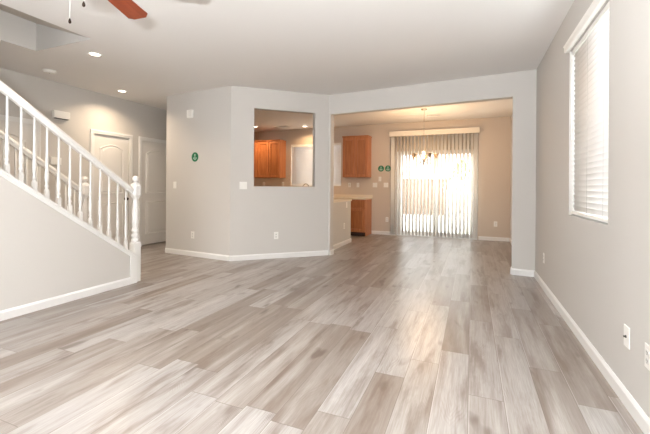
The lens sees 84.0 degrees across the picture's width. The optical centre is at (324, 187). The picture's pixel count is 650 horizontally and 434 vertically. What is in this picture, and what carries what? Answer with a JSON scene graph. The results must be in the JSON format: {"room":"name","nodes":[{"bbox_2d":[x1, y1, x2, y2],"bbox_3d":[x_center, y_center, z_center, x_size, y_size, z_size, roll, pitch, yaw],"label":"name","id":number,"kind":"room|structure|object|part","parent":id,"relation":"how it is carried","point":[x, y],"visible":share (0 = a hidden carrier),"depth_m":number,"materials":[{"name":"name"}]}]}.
{"room":"empty living room","nodes":[
{"label":"empty living room","id":0,"kind":"room"},
{"bbox_2d":[0,10,129,310],"bbox_3d":[-3.566,-1.059,2.563,1.150,4.400,4.260,0,0,22],"label":"wall","id":1,"kind":"structure","parent":0,"point":[45,254],"depth_m":3.49,"materials":[{"name":"grey paint"}]},
{"bbox_2d":[0,277,130,320],"bbox_3d":[-3.071,1.102,2.377,0.015,0.085,4.100,0,0,22],"label":"baseboard","id":2,"kind":"structure","parent":1,"relation":"attached to","point":[13,312],"depth_m":3.54,"materials":[{"name":"white paint"}]},
{"bbox_2d":[0,172,136,283],"bbox_3d":[-2.703,0.159,3.275,0.014,1.977,2.335,0,0,22],"label":"trim","id":3,"kind":"structure","parent":1,"relation":"attached to","point":[133,259],"depth_m":3.77,"materials":[{"name":"white paint"}]},
{"bbox_2d":[0,80,140,281],"bbox_3d":[-2.745,-0.234,3.336,0.156,2.763,2.414,0,0,22],"label":"stair railing","id":4,"kind":"object","parent":1,"relation":"on","point":[134,189],"visible":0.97,"depth_m":3.68,"materials":[{"name":"white wood"}]},
{"bbox_3d":[-2.758,-0.761,3.294,0.066,1.710,2.325,0,0,22],"label":"handrail","id":5,"kind":"part","parent":4,"relation":"part of","materials":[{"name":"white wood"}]},
{"bbox_3d":[-2.316,0.550,4.406,0.104,1.200,0.104,0,0,22],"label":"newel post","id":6,"kind":"part","parent":4,"relation":"part of","materials":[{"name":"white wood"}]},
{"bbox_2d":[0,68,166,245],"bbox_3d":[-4.574,-0.236,4.546,0.140,2.740,6.980,0,0,22],"label":"wall","id":7,"kind":"structure","parent":0,"point":[88,110],"depth_m":5.80,"materials":[{"name":"grey paint"}]},
{"bbox_2d":[0,115,40,193],"bbox_3d":[-4.349,0.081,4.917,0.103,2.110,0.844,0,0,22],"label":"door","id":8,"kind":"structure","parent":7,"relation":"in","point":[14,122],"depth_m":5.13,"materials":[{"name":"white paint"}]},
{"bbox_3d":[-4.352,-0.317,4.920,0.014,0.865,0.492,0,0,22],"label":"panel","id":9,"kind":"part","parent":8,"relation":"part of","materials":[{"name":"white paint"}]},
{"bbox_2d":[50,157,61,164],"bbox_3d":[-4.096,-0.398,5.496,0.030,0.110,0.150,0,0,22],"label":"thermostat","id":10,"kind":"object","parent":7,"relation":"attached to","point":[53,160],"visible":0.89,"depth_m":5.46,"materials":[{"name":"white plastic"}]},
{"bbox_2d":[52,110,69,119],"bbox_3d":[-4.055,-1.105,5.551,0.055,0.121,0.236,0,0,22],"label":"door chime","id":11,"kind":"object","parent":7,"relation":"attached to","point":[56,114],"visible":1,"depth_m":5.52,"materials":[{"name":"white plastic"}]},
{"bbox_2d":[90,129,132,248],"bbox_3d":[-3.759,0.085,6.370,0.103,2.110,0.809,0,0,22],"label":"door","id":12,"kind":"structure","parent":7,"relation":"in","point":[114,150],"depth_m":6.38,"materials":[{"name":"white paint"}]},
{"bbox_3d":[-3.761,-0.313,6.374,0.014,0.865,0.457,0,0,22],"label":"panel","id":13,"kind":"part","parent":12,"relation":"part of","materials":[{"name":"white paint"}]},
{"bbox_3d":[-3.768,0.595,6.374,0.014,0.650,0.457,0,0,22],"label":"panel","id":14,"kind":"part","parent":12,"relation":"part of","materials":[{"name":"white paint"}]},
{"bbox_2d":[138,136,165,244],"bbox_3d":[-3.389,0.087,7.280,0.103,2.110,0.880,0,0,22],"label":"door","id":15,"kind":"structure","parent":7,"relation":"in","point":[152,152],"depth_m":7.18,"materials":[{"name":"white paint"}]},
{"bbox_3d":[-3.399,0.597,7.283,0.014,0.650,0.528,0,0,22],"label":"panel","id":16,"kind":"part","parent":15,"relation":"part of","materials":[{"name":"white paint"}]},
{"bbox_3d":[-3.392,-0.310,7.283,0.014,0.865,0.528,0,0,22],"label":"panel","id":17,"kind":"part","parent":15,"relation":"part of","materials":[{"name":"white paint"}]},
{"bbox_2d":[166,86,230,255],"bbox_3d":[-2.100,-0.219,6.034,1.472,2.740,0.120,0,0,28],"label":"wall","id":18,"kind":"structure","parent":0,"point":[199,203],"depth_m":5.94,"materials":[{"name":"grey paint"}]},
{"bbox_2d":[187,109,192,117],"bbox_3d":[-2.253,-1.224,6.026,0.120,0.130,0.042,0,0,28],"label":"fire alarm","id":19,"kind":"object","parent":18,"relation":"attached to","point":[189,112],"visible":1,"depth_m":6.00,"materials":[{"name":"white plastic"}]},
{"bbox_2d":[192,152,197,161],"bbox_3d":[-2.160,-0.500,5.997,0.156,0.156,0.002,0,0,28],"label":"sticker","id":20,"kind":"object","parent":18,"relation":"attached to","point":[194,155],"visible":1,"depth_m":6.00,"materials":[{"name":"green plastic"}]},
{"bbox_2d":[165,248,229,260],"bbox_3d":[-2.140,1.109,5.974,1.472,0.085,0.016,0,0,28],"label":"baseboard","id":21,"kind":"structure","parent":18,"relation":"attached to","point":[167,250],"depth_m":5.93,"materials":[{"name":"white paint"}]},
{"bbox_2d":[230,86,328,255],"bbox_3d":[-0.729,-0.209,5.978,1.632,2.740,0.130,0,0,-20],"label":"wall","id":22,"kind":"structure","parent":0,"point":[299,215],"depth_m":5.88,"materials":[{"name":"grey paint"}]},
{"bbox_2d":[239,182,246,188],"bbox_3d":[-1.291,-0.025,5.701,0.116,0.116,0.011,0,0,-20],"label":"light switch","id":23,"kind":"object","parent":22,"relation":"attached to","point":[242,185],"visible":1,"depth_m":5.70,"materials":[{"name":"white plastic"}]},
{"bbox_2d":[230,250,327,260],"bbox_3d":[-0.714,1.119,5.909,1.632,0.085,0.017,0,0,-20],"label":"baseboard","id":24,"kind":"structure","parent":22,"relation":"attached to","point":[323,252],"depth_m":5.88,"materials":[{"name":"white paint"}]},
{"bbox_2d":[0,0,573,131],"bbox_3d":[-1.461,-1.814,4.079,7.800,0.460,11.650,0,0,22],"label":"ceiling","id":25,"kind":"structure","parent":0,"point":[322,47],"depth_m":4.09,"materials":[{"name":"white paint"}]},
{"bbox_2d":[42,69,56,73],"bbox_3d":[-3.781,-1.582,4.955,0.156,0.038,0.156,0,0,22],"label":"smoke detector","id":26,"kind":"object","parent":25,"relation":"attached to","point":[48,71],"visible":1,"depth_m":4.92,"materials":[{"name":"white plastic"}]},
{"bbox_2d":[87,52,101,56],"bbox_3d":[-2.753,-1.590,4.322,0.154,0.006,0.154,0,0,22],"label":"recessed light","id":27,"kind":"object","parent":25,"relation":"in","point":[96,54],"visible":1,"depth_m":4.33,"materials":[{"name":"white paint"}]},
{"bbox_2d":[68,0,146,23],"bbox_3d":[-1.477,-1.293,2.119,1.225,0.582,1.271,0,0,22],"label":"ceiling fan","id":28,"kind":"object","parent":25,"relation":"hanging from","point":[130,9],"visible":1,"depth_m":2.60,"materials":[{"name":"brown wood"}]},
{"bbox_3d":[-1.420,-1.294,2.535,0.156,0.010,0.455,-10,0,2],"label":"blade","id":29,"kind":"part","parent":28,"relation":"part of","materials":[{"name":"brown wood"}]},
{"bbox_2d":[412,108,437,164],"bbox_3d":[1.986,-1.005,7.225,0.530,1.110,0.516,0,0,22],"label":"chandelier","id":30,"kind":"object","parent":25,"relation":"hanging from","point":[424,158],"visible":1,"depth_m":7.19,"materials":[{"name":"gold metal"}]},
{"bbox_2d":[425,114,441,116],"bbox_3d":[2.336,-1.552,7.798,0.340,0.012,0.160,0,0,22],"label":"ceiling vent","id":31,"kind":"object","parent":25,"relation":"in","point":[430,114],"visible":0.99,"depth_m":7.80,"materials":[{"name":"white metal"}]},
{"bbox_2d":[0,234,643,433],"bbox_3d":[-1.492,1.206,4.056,7.800,0.100,11.600,0,0,22],"label":"floor","id":32,"kind":"structure","parent":0,"point":[379,334],"depth_m":2.52,"materials":[{"name":"wood"}]},
{"bbox_2d":[351,199,371,235],"bbox_3d":[0.831,0.734,8.870,0.475,0.875,0.626,0,0,22],"label":"base cabinet","id":33,"kind":"object","parent":32,"relation":"on","point":[361,210],"visible":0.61,"depth_m":8.59,"materials":[{"name":"brown wood"}]},
{"bbox_3d":[0.720,0.779,8.598,0.345,0.429,0.012,0,0,22],"label":"panel","id":34,"kind":"part","parent":33,"relation":"part of","materials":[{"name":"brown wood"}]},
{"bbox_3d":[0.721,0.399,8.592,0.451,0.165,0.026,0,0,22],"label":"drawer","id":35,"kind":"part","parent":33,"relation":"part of","materials":[{"name":"brown wood"}]},
{"bbox_3d":[0.718,0.778,8.592,0.451,0.535,0.026,0,0,22],"label":"door","id":36,"kind":"part","parent":33,"relation":"part of","materials":[{"name":"brown wood"}]},
{"bbox_3d":[-0.087,0.728,9.243,1.494,0.875,0.626,0,0,22],"label":"base cabinet","id":37,"kind":"object","parent":32,"relation":"on","visible":0},
{"bbox_2d":[334,194,372,199],"bbox_3d":[-0.869,0.232,9.559,4.200,0.105,0.640,0,0,22],"label":"countertop","id":38,"kind":"structure","parent":37,"relation":"on","point":[336,196],"depth_m":9.05,"materials":[{"name":"beige stone"}]},
{"bbox_3d":[-0.039,0.728,7.213,0.480,0.875,1.300,0,0,22],"label":"cabinet","id":39,"kind":"object","parent":32,"relation":"on","visible":0},
{"bbox_2d":[334,199,351,202],"bbox_3d":[0.011,0.271,7.183,0.660,0.040,1.380,0,0,22],"label":"countertop","id":40,"kind":"structure","parent":39,"relation":"on","point":[335,200],"depth_m":7.30,"materials":[{"name":"beige stone"}]},
{"bbox_2d":[333,201,350,244],"bbox_3d":[0.223,0.730,7.047,0.120,0.875,1.430,0,0,22],"label":"wall","id":41,"kind":"structure","parent":0,"point":[341,214],"depth_m":7.14,"materials":[{"name":"grey paint"}]},
{"bbox_2d":[333,238,350,249],"bbox_3d":[0.285,1.125,7.029,0.015,0.085,1.445,0,0,22],"label":"baseboard","id":42,"kind":"structure","parent":41,"relation":"attached to","point":[347,241],"depth_m":7.12,"materials":[{"name":"white paint"}]},
{"bbox_2d":[254,117,510,239],"bbox_3d":[0.690,-0.199,9.358,7.335,2.740,0.160,0,0,22],"label":"wall","id":43,"kind":"structure","parent":0,"point":[494,137],"depth_m":8.65,"materials":[{"name":"beige paint"}]},
{"bbox_2d":[254,140,257,177],"bbox_3d":[-2.111,-0.774,10.220,0.705,1.020,0.354,0,0,22],"label":"upper cabinet","id":44,"kind":"object","parent":43,"relation":"attached to","point":[255,142],"visible":0.23,"depth_m":9.96,"materials":[{"name":"brown wood"}]},
{"bbox_3d":[-2.013,-0.756,10.018,0.218,0.849,0.012,0,0,22],"label":"panel","id":45,"kind":"part","parent":44,"relation":"part of","materials":[{"name":"brown wood"}]},
{"bbox_2d":[258,139,285,177],"bbox_3d":[-1.469,-0.769,9.959,0.710,1.020,0.354,0,0,22],"label":"upper cabinet","id":46,"kind":"object","parent":43,"relation":"attached to","point":[271,153],"visible":1,"depth_m":9.81,"materials":[{"name":"brown wood"}]},
{"bbox_3d":[-1.687,-0.753,9.879,0.327,0.955,0.026,0,0,22],"label":"door","id":47,"kind":"part","parent":46,"relation":"part of","materials":[{"name":"brown wood"}]},
{"bbox_3d":[-1.685,-0.753,9.885,0.221,0.849,0.012,0,0,22],"label":"panel","id":48,"kind":"part","parent":46,"relation":"part of","materials":[{"name":"brown wood"}]},
{"bbox_3d":[-1.466,-1.264,9.959,0.710,0.030,0.354,0,0,22],"label":"crown","id":49,"kind":"part","parent":46,"relation":"part of","materials":[{"name":"brown wood"}]},
{"bbox_3d":[-1.373,-0.751,9.752,0.327,0.955,0.026,0,0,22],"label":"door","id":50,"kind":"part","parent":46,"relation":"part of","materials":[{"name":"brown wood"}]},
{"bbox_3d":[-1.370,-0.751,9.757,0.221,0.849,0.012,0,0,22],"label":"panel","id":51,"kind":"part","parent":46,"relation":"part of","materials":[{"name":"brown wood"}]},
{"bbox_2d":[291,143,340,184],"bbox_3d":[-0.248,-0.605,9.686,1.458,1.115,0.065,0,0,22],"label":"window blind","id":52,"kind":"object","parent":43,"relation":"attached to","point":[302,154],"visible":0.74,"depth_m":9.80,"materials":[{"name":"white plastic"}]},
{"bbox_2d":[292,184,340,185],"bbox_3d":[-0.214,-0.601,9.770,1.466,1.130,0.040,0,0,22],"label":"window","id":53,"kind":"structure","parent":43,"relation":"in","point":[334,184],"depth_m":9.83,"materials":[{"name":"white plastic"}]},
{"bbox_2d":[334,194,372,196],"bbox_3d":[-0.752,0.213,9.846,4.200,0.065,0.020,0,0,22],"label":"backsplash","id":54,"kind":"structure","parent":43,"relation":"attached to","point":[335,195],"depth_m":9.27,"materials":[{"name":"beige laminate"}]},
{"bbox_2d":[342,135,371,177],"bbox_3d":[0.801,-0.753,9.038,0.670,1.020,0.354,0,0,22],"label":"upper cabinet","id":55,"kind":"object","parent":43,"relation":"attached to","point":[356,149],"visible":1,"depth_m":8.89,"materials":[{"name":"brown wood"}]},
{"bbox_3d":[0.593,-0.737,8.954,0.307,0.955,0.026,0,0,22],"label":"door","id":56,"kind":"part","parent":55,"relation":"part of","materials":[{"name":"brown wood"}]},
{"bbox_3d":[0.595,-0.737,8.960,0.201,0.849,0.012,0,0,22],"label":"panel","id":57,"kind":"part","parent":55,"relation":"part of","materials":[{"name":"brown wood"}]},
{"bbox_3d":[0.804,-1.248,9.038,0.670,0.030,0.354,0,0,22],"label":"crown","id":58,"kind":"part","parent":55,"relation":"part of","materials":[{"name":"brown wood"}]},
{"bbox_3d":[0.890,-0.735,8.839,0.201,0.849,0.012,0,0,22],"label":"panel","id":59,"kind":"part","parent":55,"relation":"part of","materials":[{"name":"brown wood"}]},
{"bbox_3d":[0.888,-0.735,8.834,0.307,0.955,0.026,0,0,22],"label":"door","id":60,"kind":"part","parent":55,"relation":"part of","materials":[{"name":"brown wood"}]},
{"bbox_2d":[385,165,390,171],"bbox_3d":[1.556,-0.460,8.920,0.152,0.152,0.002,0,0,22],"label":"sticker","id":61,"kind":"object","parent":43,"relation":"attached to","point":[387,168],"visible":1,"depth_m":8.92,"materials":[{"name":"green plastic"}]},
{"bbox_2d":[389,127,479,238],"bbox_3d":[2.515,-0.098,8.461,2.025,2.493,0.130,0,0,22],"label":"vertical blind","id":62,"kind":"object","parent":43,"relation":"attached to","point":[473,186],"visible":0.99,"depth_m":8.42,"materials":[{"name":"beige plastic"}]},
{"bbox_2d":[397,149,477,239],"bbox_3d":[2.627,0.159,8.557,1.830,2.050,0.126,0,0,22],"label":"door","id":63,"kind":"structure","parent":43,"relation":"in","point":[403,234],"depth_m":8.60,"materials":[{"name":"white plastic"}]},
{"bbox_3d":[2.246,0.164,8.744,0.905,1.985,0.035,0,0,22],"label":"sash","id":64,"kind":"part","parent":63,"relation":"part of","materials":[{"name":"clear glass"}]},
{"bbox_3d":[3.014,0.170,8.389,0.905,1.985,0.035,0,0,22],"label":"sash","id":65,"kind":"part","parent":63,"relation":"part of","materials":[{"name":"clear glass"}]},
{"bbox_2d":[371,230,508,241],"bbox_3d":[2.608,1.142,8.482,3.105,0.085,0.015,0,0,22],"label":"baseboard","id":66,"kind":"structure","parent":43,"relation":"attached to","point":[372,231],"depth_m":8.09,"materials":[{"name":"white paint"}]},
{"bbox_2d":[328,69,536,269],"bbox_3d":[1.452,-0.194,5.536,3.075,2.740,0.130,0,0,28],"label":"wall","id":67,"kind":"structure","parent":0,"point":[520,86],"depth_m":4.93,"materials":[{"name":"grey paint"}]},
{"bbox_2d":[512,268,534,276],"bbox_3d":[2.647,1.142,4.821,0.277,0.085,0.016,0,0,28],"label":"baseboard","id":68,"kind":"structure","parent":67,"relation":"attached to","point":[521,272],"depth_m":4.82,"materials":[{"name":"white paint"}]},
{"bbox_2d":[510,0,649,417],"bbox_3d":[2.016,-0.190,2.663,0.160,2.740,11.250,0,0,22],"label":"wall","id":69,"kind":"structure","parent":0,"point":[598,271],"depth_m":2.21,"materials":[{"name":"grey paint"}]},
{"bbox_2d":[563,0,609,222],"bbox_3d":[1.952,-0.505,2.687,0.105,1.466,1.055,0,0,22],"label":"window blind","id":70,"kind":"object","parent":69,"relation":"attached to","point":[591,53],"visible":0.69,"depth_m":2.65,"materials":[{"name":"white plastic"}]},
{"bbox_3d":[2.110,-0.464,3.009,0.054,1.350,0.002,0,0,22],"label":"ladder cord","id":71,"kind":"part","parent":70,"relation":"part of","materials":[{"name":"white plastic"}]},
{"bbox_3d":[1.975,-0.465,2.677,0.054,1.350,0.002,0,0,22],"label":"ladder cord","id":72,"kind":"part","parent":70,"relation":"part of","materials":[{"name":"white fabric"}]},
{"bbox_3d":[1.971,0.217,2.677,0.050,0.022,0.951,0,0,22],"label":"rail","id":73,"kind":"part","parent":70,"relation":"part of","materials":[{"name":"white plastic"}]},
{"bbox_3d":[1.841,-0.466,2.346,0.054,1.350,0.002,0,0,22],"label":"ladder cord","id":74,"kind":"part","parent":70,"relation":"part of","materials":[{"name":"white fabric"}]},
{"bbox_2d":[534,271,649,433],"bbox_3d":[1.284,1.133,1.116,0.015,0.085,7.840,0,0,22],"label":"baseboard","id":75,"kind":"structure","parent":69,"relation":"attached to","point":[640,417],"depth_m":2.24,"materials":[{"name":"white paint"}]},
{"bbox_2d":[623,324,629,349],"bbox_3d":[1.625,0.807,1.952,0.018,0.116,0.072,0,0,22],"label":"outlet","id":76,"kind":"object","parent":69,"relation":"attached to","point":[626,335],"visible":1,"depth_m":1.95,"materials":[{"name":"white plastic"}]},
{"bbox_2d":[644,342,649,370],"bbox_3d":[1.532,0.807,1.712,0.009,0.116,0.072,0,0,22],"label":"outlet","id":77,"kind":"object","parent":69,"relation":"attached to","point":[647,347],"visible":1,"depth_m":1.71,"materials":[{"name":"white plastic"}]},
{"bbox_3d":[-3.965,-0.232,2.776,0.120,2.740,4.160,0,0,22],"label":"wall","id":78,"kind":"structure","parent":0,"visible":0},
{"bbox_2d":[0,130,88,222],"bbox_3d":[-3.598,-0.240,3.682,0.156,2.763,2.414,0,0,22],"label":"stair railing","id":79,"kind":"object","parent":78,"relation":"on","point":[85,186],"visible":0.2,"depth_m":4.36,"materials":[{"name":"white wood"}]},
{"bbox_3d":[-3.611,-0.767,3.640,0.066,1.710,2.325,0,0,22],"label":"handrail","id":80,"kind":"part","parent":79,"relation":"part of","materials":[{"name":"white wood"}]},
{"bbox_3d":[-3.169,0.544,4.752,0.104,1.200,0.104,0,0,22],"label":"newel post","id":81,"kind":"part","parent":79,"relation":"part of","materials":[{"name":"white wood"}]},
{"label":"outside","id":82,"kind":"structure","parent":0,"visible":0},
{"bbox_2d":[403,214,469,233],"bbox_3d":[6.403,1.301,18.448,26.000,0.120,20.990,0,0,22],"label":"patio","id":83,"kind":"structure","parent":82,"point":[403,214],"depth_m":12.19,"materials":[{"name":"concrete"}]},
{"bbox_2d":[403,178,446,215],"bbox_3d":[1.572,0.402,17.169,8.000,1.610,0.280,0,0,22],"label":"wall","id":84,"kind":"structure","parent":83,"relation":"on","point":[404,178],"depth_m":15.97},
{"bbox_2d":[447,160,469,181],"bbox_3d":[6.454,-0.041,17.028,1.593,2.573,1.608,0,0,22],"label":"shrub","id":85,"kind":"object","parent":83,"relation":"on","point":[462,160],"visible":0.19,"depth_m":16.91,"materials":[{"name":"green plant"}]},
{"bbox_2d":[450,182,469,214],"bbox_3d":[8.169,0.478,14.490,6.200,1.550,0.110,0,0,22],"label":"fence","id":86,"kind":"object","parent":83,"relation":"on","point":[450,182],"visible":0.02,"depth_m":15.46,"materials":[{"name":"white plastic"}]}
]}

